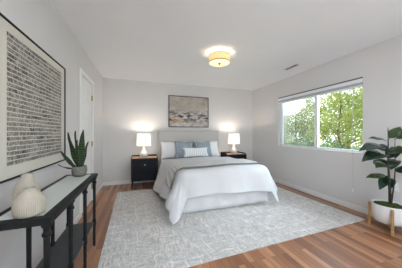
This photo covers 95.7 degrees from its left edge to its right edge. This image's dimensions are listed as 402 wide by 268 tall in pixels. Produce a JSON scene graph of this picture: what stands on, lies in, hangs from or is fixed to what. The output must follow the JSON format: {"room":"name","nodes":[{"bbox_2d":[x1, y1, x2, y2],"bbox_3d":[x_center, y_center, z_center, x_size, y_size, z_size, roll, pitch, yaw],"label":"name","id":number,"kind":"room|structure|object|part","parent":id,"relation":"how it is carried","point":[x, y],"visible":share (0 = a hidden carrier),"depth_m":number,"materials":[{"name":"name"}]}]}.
{"room":"bedroom","nodes":[
{"label":"bedroom","id":0,"kind":"room"},
{"bbox_2d":[0,0,102,267],"bbox_3d":[-1.353,-0.030,1.316,0.140,2.440,5.840,0,0,-19],"label":"wall","id":1,"kind":"structure","parent":0,"point":[40,20],"depth_m":1.79,"materials":[{"name":"paint"}]},
{"bbox_2d":[0,12,65,183],"bbox_3d":[-1.320,-0.200,1.490,0.034,0.986,0.999,0,0,-19],"label":"framed print","id":2,"kind":"object","parent":1,"relation":"attached to","point":[32,82],"visible":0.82,"depth_m":1.31,"materials":[{"name":"paper"}]},
{"bbox_2d":[80,68,93,218],"bbox_3d":[-1.807,0.141,2.899,0.112,2.097,0.784,0,0,-19],"label":"door","id":3,"kind":"structure","parent":1,"relation":"in","point":[86,89],"depth_m":2.95,"materials":[{"name":"paint"}]},
{"bbox_2d":[73,182,102,223],"bbox_3d":[-1.302,1.147,1.407,0.014,0.085,5.700,0,0,-19],"label":"baseboard","id":4,"kind":"structure","parent":1,"relation":"attached to","point":[77,218],"depth_m":2.48,"materials":[{"name":"paint"}]},
{"bbox_2d":[103,78,251,181],"bbox_3d":[-0.377,-0.030,4.802,4.220,2.440,0.140,0,0,-19],"label":"wall","id":5,"kind":"structure","parent":0,"point":[131,108],"depth_m":4.45,"materials":[{"name":"paint"}]},
{"bbox_2d":[103,180,154,185],"bbox_3d":[-0.352,1.147,4.729,3.912,0.085,0.014,0,0,-19],"label":"baseboard","id":6,"kind":"structure","parent":5,"relation":"attached to","point":[122,181],"depth_m":4.22,"materials":[{"name":"paint"}]},
{"bbox_2d":[169,95,208,126],"bbox_3d":[-0.308,-0.547,4.728,1.060,0.796,0.045,0,0,-19],"label":"framed painting","id":7,"kind":"object","parent":5,"relation":"attached to","point":[184,111],"visible":1,"depth_m":4.71,"materials":[{"name":"black wood"}]},
{"bbox_2d":[51,0,401,90],"bbox_3d":[0.558,-1.330,2.036,4.220,0.160,5.980,0,0,-19],"label":"ceiling","id":8,"kind":"structure","parent":0,"point":[161,41],"depth_m":2.29,"materials":[{"name":"paint"}]},
{"bbox_2d":[209,51,229,66],"bbox_3d":[0.287,-1.154,2.831,0.332,0.192,0.332,0,0,-19],"label":"ceiling light","id":9,"kind":"object","parent":8,"relation":"attached to","point":[216,58],"visible":1,"depth_m":2.73,"materials":[{"name":"fabric"}]},
{"bbox_2d":[209,59,229,66],"bbox_3d":[0.287,-1.089,2.831,0.318,0.011,0.318,0,0,-19],"label":"diffuser","id":10,"kind":"object","parent":9,"relation":"attached to","point":[213,62],"depth_m":2.80,"materials":[{"name":"beige glass"}]},
{"bbox_2d":[283,64,300,70],"bbox_3d":[1.711,-1.244,3.449,0.110,0.011,0.330,0,0,-19],"label":"ceiling vent","id":11,"kind":"object","parent":8,"relation":"in","point":[294,65],"visible":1,"depth_m":3.43,"materials":[{"name":"metal"}]},
{"bbox_2d":[74,181,401,267],"bbox_3d":[0.558,1.250,2.036,4.220,0.120,5.980,0,0,-19],"label":"floor","id":12,"kind":"structure","parent":0,"point":[360,244],"depth_m":1.89,"materials":[{"name":"brown wood"}]},
{"bbox_2d":[0,173,97,267],"bbox_3d":[-1.073,0.810,1.395,0.290,0.760,1.100,0,0,-19],"label":"console table","id":13,"kind":"object","parent":12,"relation":"on","point":[61,194],"visible":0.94,"depth_m":1.30,"materials":[{"name":"black wood"}]},
{"bbox_2d":[12,173,40,201],"bbox_3d":[-1.026,0.335,1.073,0.122,0.190,0.122,0,0,-19],"label":"vase","id":14,"kind":"object","parent":13,"relation":"on","point":[26,179],"visible":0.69,"depth_m":1.04,"materials":[{"name":"beige ceramic"}]},
{"bbox_2d":[11,186,46,218],"bbox_3d":[-0.903,0.359,0.961,0.137,0.142,0.137,0,0,-19],"label":"vase","id":15,"kind":"object","parent":13,"relation":"on","point":[31,202],"visible":1,"depth_m":0.92,"materials":[{"name":"beige ceramic"}]},
{"bbox_3d":[-1.128,0.827,1.193,0.048,0.727,0.047,0,0,-19],"label":"leg","id":16,"kind":"part","parent":13,"relation":"part of","materials":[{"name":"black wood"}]},
{"bbox_3d":[-1.080,0.434,1.393,0.213,0.006,1.008,0,0,-19],"label":"glass","id":17,"kind":"part","parent":13,"relation":"part of","materials":[{"name":"white"}]},
{"bbox_3d":[-0.796,0.827,0.940,0.048,0.727,0.047,0,0,-19],"label":"leg","id":18,"kind":"part","parent":13,"relation":"part of","materials":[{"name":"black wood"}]},
{"bbox_3d":[-1.073,0.447,1.395,0.290,0.034,1.100,0,0,-19],"label":"frame","id":19,"kind":"part","parent":13,"relation":"part of","materials":[{"name":"black wood"}]},
{"bbox_3d":[-1.239,0.827,1.522,0.048,0.727,0.047,0,0,-19],"label":"leg","id":20,"kind":"part","parent":13,"relation":"part of","materials":[{"name":"black wood"}]},
{"bbox_2d":[36,222,93,267],"bbox_3d":[-1.073,0.945,1.395,0.230,0.020,1.040,0,0,-19],"label":"shelf","id":21,"kind":"object","parent":13,"relation":"attached to","point":[59,250],"depth_m":1.49,"materials":[{"name":"black wood"}]},
{"bbox_3d":[-0.907,0.827,1.268,0.048,0.727,0.047,0,0,-19],"label":"leg","id":22,"kind":"part","parent":13,"relation":"part of","materials":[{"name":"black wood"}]},
{"bbox_2d":[58,130,88,176],"bbox_3d":[-1.268,0.199,1.825,0.232,0.462,0.143,0,0,-3],"label":"potted snake plant","id":23,"kind":"object","parent":13,"relation":"on","point":[78,154],"visible":1,"depth_m":1.80,"materials":[{"name":"green plant"}]},
{"bbox_3d":[-1.222,0.381,1.830,0.134,0.098,0.134,0,0,-19],"label":"pot","id":24,"kind":"part","parent":23,"relation":"part of","materials":[{"name":"grey concrete"}]},
{"bbox_3d":[-1.018,0.827,1.597,0.048,0.727,0.047,0,0,-19],"label":"leg","id":25,"kind":"part","parent":13,"relation":"part of","materials":[{"name":"black wood"}]},
{"bbox_3d":[-1.129,0.827,1.925,0.048,0.727,0.047,0,0,-19],"label":"leg","id":26,"kind":"part","parent":13,"relation":"part of","materials":[{"name":"black wood"}]},
{"bbox_2d":[131,154,157,188],"bbox_3d":[-1.261,0.851,4.069,0.550,0.683,0.433,0,0,-19],"label":"nightstand","id":27,"kind":"object","parent":12,"relation":"on","point":[142,168],"visible":0.88,"depth_m":3.89,"materials":[{"name":"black wood"}]},
{"bbox_2d":[136,134,150,156],"bbox_3d":[-1.282,0.276,4.074,0.316,0.525,0.316,0,0,-19],"label":"table lamp","id":28,"kind":"object","parent":27,"relation":"on","point":[143,140],"visible":0.98,"depth_m":3.97,"materials":[{"name":"grey ceramic"}]},
{"bbox_3d":[-1.282,0.148,4.074,0.316,0.270,0.316,0,0,-19],"label":"lamp shade","id":29,"kind":"part","parent":28,"relation":"part of","materials":[{"name":"white fabric"}]},
{"bbox_3d":[-1.265,0.542,4.081,0.526,0.006,0.384,0,0,-19],"label":"panel","id":30,"kind":"part","parent":27,"relation":"part of","materials":[{"name":"brown wood"}]},
{"bbox_3d":[-1.204,0.679,3.899,0.502,0.220,0.020,0,0,-19],"label":"drawer","id":31,"kind":"part","parent":27,"relation":"part of","materials":[{"name":"black wood"}]},
{"bbox_3d":[-1.204,0.899,3.899,0.502,0.204,0.020,0,0,-19],"label":"drawer","id":32,"kind":"part","parent":27,"relation":"part of","materials":[{"name":"black wood"}]},
{"bbox_2d":[98,187,364,267],"bbox_3d":[0.293,1.183,3.054,3.270,0.011,2.430,0,0,-20],"label":"area rug","id":33,"kind":"object","parent":12,"relation":"on","point":[140,233],"visible":0.67,"depth_m":2.27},
{"bbox_2d":[158,131,267,213],"bbox_3d":[0.048,0.568,3.794,1.670,1.245,2.012,0,0,-19],"label":"bed","id":34,"kind":"object","parent":33,"relation":"on","point":[219,200],"visible":0.16,"depth_m":3.01,"materials":[{"name":"fabric"}]},
{"bbox_2d":[160,142,175,158],"bbox_3d":[-0.647,0.405,4.383,0.647,0.387,0.223,0,0,-19],"label":"pillow","id":35,"kind":"object","parent":34,"relation":"on","point":[168,148],"visible":0.54,"depth_m":4.28,"materials":[{"name":"white fabric"}]},
{"bbox_2d":[174,141,191,157],"bbox_3d":[-0.397,0.395,4.299,0.459,0.395,0.230,0,0,-23],"label":"cushion","id":36,"kind":"object","parent":34,"relation":"on","point":[179,146],"visible":0.71,"depth_m":4.24,"materials":[{"name":"blue fabric"}]},
{"bbox_3d":[-0.294,0.517,4.696,1.600,1.145,0.085,0,0,-19],"label":"headboard","id":37,"kind":"part","parent":34,"relation":"part of","materials":[{"name":"fabric"}]},
{"bbox_2d":[193,141,212,156],"bbox_3d":[0.046,0.400,4.448,0.452,0.386,0.222,0,0,-15],"label":"cushion","id":38,"kind":"object","parent":34,"relation":"on","point":[196,144],"visible":0.5,"depth_m":4.42,"materials":[{"name":"blue fabric"}]},
{"bbox_2d":[194,141,219,155],"bbox_3d":[0.154,0.405,4.653,0.648,0.387,0.226,0,0,-20],"label":"pillow","id":39,"kind":"object","parent":34,"relation":"on","point":[213,144],"visible":0.38,"depth_m":4.65,"materials":[{"name":"white fabric"}]},
{"bbox_2d":[153,157,278,224],"bbox_3d":[0.164,0.850,3.403,1.964,0.633,1.744,0,0,-19],"label":"duvet","id":40,"kind":"object","parent":34,"relation":"on","point":[192,182],"visible":0.8,"depth_m":2.81,"materials":[{"name":"white fabric"}]},
{"bbox_2d":[183,147,207,156],"bbox_3d":[-0.119,0.448,4.225,0.609,0.205,0.154,0,0,-18],"label":"lumbar cushion","id":41,"kind":"object","parent":40,"relation":"on","point":[188,152],"visible":1,"depth_m":4.17,"materials":[{"name":"white fabric"}]},
{"bbox_2d":[164,159,262,189],"bbox_3d":[0.304,0.668,3.167,1.808,0.329,0.557,0,0,-28],"label":"throw blanket","id":42,"kind":"object","parent":40,"relation":"on","point":[168,182],"visible":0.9,"depth_m":3.00,"materials":[{"name":"grey fabric"}]},
{"bbox_2d":[221,151,246,158],"bbox_3d":[0.858,0.851,4.785,0.550,0.683,0.433,0,0,-19],"label":"nightstand","id":43,"kind":"object","parent":12,"relation":"on","point":[240,155],"visible":0.38,"depth_m":4.66,"materials":[{"name":"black wood"}]},
{"bbox_2d":[228,133,239,153],"bbox_3d":[0.864,0.276,4.799,0.316,0.525,0.316,0,0,-19],"label":"table lamp","id":44,"kind":"object","parent":43,"relation":"on","point":[233,138],"visible":1,"depth_m":4.69,"materials":[{"name":"grey ceramic"}]},
{"bbox_3d":[0.864,0.148,4.799,0.316,0.270,0.316,0,0,-19],"label":"lamp shade","id":45,"kind":"part","parent":44,"relation":"part of","materials":[{"name":"white fabric"}]},
{"bbox_3d":[0.916,0.679,4.615,0.502,0.220,0.020,0,0,-19],"label":"drawer","id":46,"kind":"part","parent":43,"relation":"part of","materials":[{"name":"black wood"}]},
{"bbox_2d":[368,201,393,236],"bbox_3d":[2.328,1.040,2.248,0.294,0.300,0.294,0,0,-7],"label":"plant stand","id":47,"kind":"object","parent":12,"relation":"on","point":[370,218],"visible":0.67,"depth_m":2.19,"materials":[{"name":"brown wood"}]},
{"bbox_3d":[2.183,1.040,2.363,0.026,0.300,0.026,0,0,38],"label":"leg","id":48,"kind":"part","parent":47,"relation":"part of","materials":[{"name":"brown wood"}]},
{"bbox_2d":[359,127,401,226],"bbox_3d":[2.180,0.510,2.137,0.828,1.166,0.343,0,0,-38],"label":"rubber plant","id":49,"kind":"object","parent":47,"relation":"on","point":[381,209],"visible":0.98,"depth_m":2.17,"materials":[{"name":"green plant"}]},
{"bbox_3d":[2.328,0.984,2.248,0.340,0.218,0.340,0,0,-19],"label":"planter","id":50,"kind":"part","parent":49,"relation":"part of","materials":[{"name":"white ceramic"}]},
{"bbox_3d":[2.318,0.427,2.243,0.077,0.903,0.034,0,0,-19],"label":"stem","id":51,"kind":"part","parent":49,"relation":"part of","materials":[{"name":"brown plant"}]},
{"bbox_3d":[2.427,0.458,2.296,0.113,0.839,0.020,0,0,-24],"label":"stem","id":52,"kind":"part","parent":49,"relation":"part of","materials":[{"name":"brown plant"}]},
{"bbox_3d":[2.214,1.040,2.104,0.026,0.300,0.026,0,0,38],"label":"leg","id":53,"kind":"part","parent":47,"relation":"part of","materials":[{"name":"brown wood"}]},
{"bbox_2d":[252,35,401,208],"bbox_3d":[2.513,-0.030,2.622,0.140,2.440,5.840,0,0,-19],"label":"wall","id":54,"kind":"structure","parent":0,"point":[333,174],"depth_m":2.98,"materials":[{"name":"paint"}]},
{"bbox_2d":[280,96,362,153],"bbox_3d":[2.185,-0.262,3.557,0.142,1.156,1.750,0,0,-19],"label":"window","id":55,"kind":"structure","parent":54,"relation":"in","point":[316,147],"depth_m":3.49,"materials":[{"name":"plastic"}]},
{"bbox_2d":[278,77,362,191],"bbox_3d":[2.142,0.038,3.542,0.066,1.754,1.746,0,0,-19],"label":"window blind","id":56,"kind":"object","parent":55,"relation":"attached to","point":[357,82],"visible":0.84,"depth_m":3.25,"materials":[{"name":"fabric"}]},
{"bbox_3d":[2.149,-0.829,3.545,0.049,0.021,1.742,0,0,-19],"label":"head rail","id":57,"kind":"part","parent":56,"relation":"part of","materials":[{"name":"white plastic"}]},
{"bbox_3d":[2.150,-0.709,3.545,0.044,0.024,1.734,0,0,-19],"label":"rail","id":58,"kind":"part","parent":56,"relation":"part of","materials":[{"name":"plastic"}]},
{"bbox_3d":[2.159,0.308,3.548,0.087,0.015,1.750,0,0,-19],"label":"sill","id":59,"kind":"part","parent":55,"relation":"part of","materials":[{"name":"paint"}]},
{"bbox_2d":[272,177,372,216],"bbox_3d":[2.417,1.147,2.664,0.014,0.085,5.700,0,0,-19],"label":"baseboard","id":60,"kind":"structure","parent":54,"relation":"attached to","point":[328,198],"depth_m":3.22,"materials":[{"name":"paint"}]},
{"bbox_2d":[394,183,398,191],"bbox_3d":[2.522,0.700,2.362,0.009,0.116,0.072,0,0,-19],"label":"wall outlet","id":61,"kind":"object","parent":54,"relation":"attached to","point":[396,188],"visible":0.56,"depth_m":2.35,"materials":[{"name":"paint"}]},
{"label":"outside","id":62,"kind":"structure","parent":0,"visible":0},
{"bbox_3d":[10.055,1.640,12.898,20.690,0.100,30.000,0,0,-19],"label":"ground","id":63,"kind":"structure","parent":62,"visible":0},
{"bbox_2d":[284,134,292,144],"bbox_3d":[3.321,0.751,7.669,1.213,1.695,1.320,0,0,-19],"label":"shrub","id":64,"kind":"object","parent":63,"relation":"on","point":[286,135],"visible":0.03,"depth_m":7.40,"materials":[{"name":"green plant"}]},
{"bbox_2d":[291,138,314,146],"bbox_3d":[3.633,0.897,6.450,1.035,1.431,1.143,0,0,-19],"label":"shrub","id":65,"kind":"object","parent":63,"relation":"on","point":[294,142],"visible":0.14,"depth_m":6.45,"materials":[{"name":"green plant"}]},
{"bbox_2d":[284,104,330,145],"bbox_3d":[6.120,-0.245,11.570,2.349,3.679,3.921,0,0,0],"label":"tree","id":66,"kind":"object","parent":63,"relation":"on","point":[299,128],"visible":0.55,"depth_m":11.05,"materials":[{"name":"green plant"}]},
{"bbox_2d":[303,87,362,149],"bbox_3d":[5.560,-0.617,6.989,2.628,4.416,3.347,0,0,-19],"label":"tree","id":67,"kind":"object","parent":63,"relation":"on","point":[354,112],"visible":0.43,"depth_m":6.79,"materials":[{"name":"green plant"}]},
{"bbox_2d":[321,139,345,148],"bbox_3d":[3.822,0.886,5.240,1.020,1.426,1.145,0,0,-19],"label":"shrub","id":68,"kind":"object","parent":63,"relation":"on","point":[335,142],"visible":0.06,"depth_m":5.33,"materials":[{"name":"green plant"}]},
{"bbox_2d":[320,92,362,148],"bbox_3d":[10.110,-0.635,12.494,3.237,4.457,4.415,0,0,-19],"label":"tree","id":69,"kind":"object","parent":63,"relation":"on","point":[345,92],"visible":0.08,"depth_m":12.39,"materials":[{"name":"green plant"}]}
]}

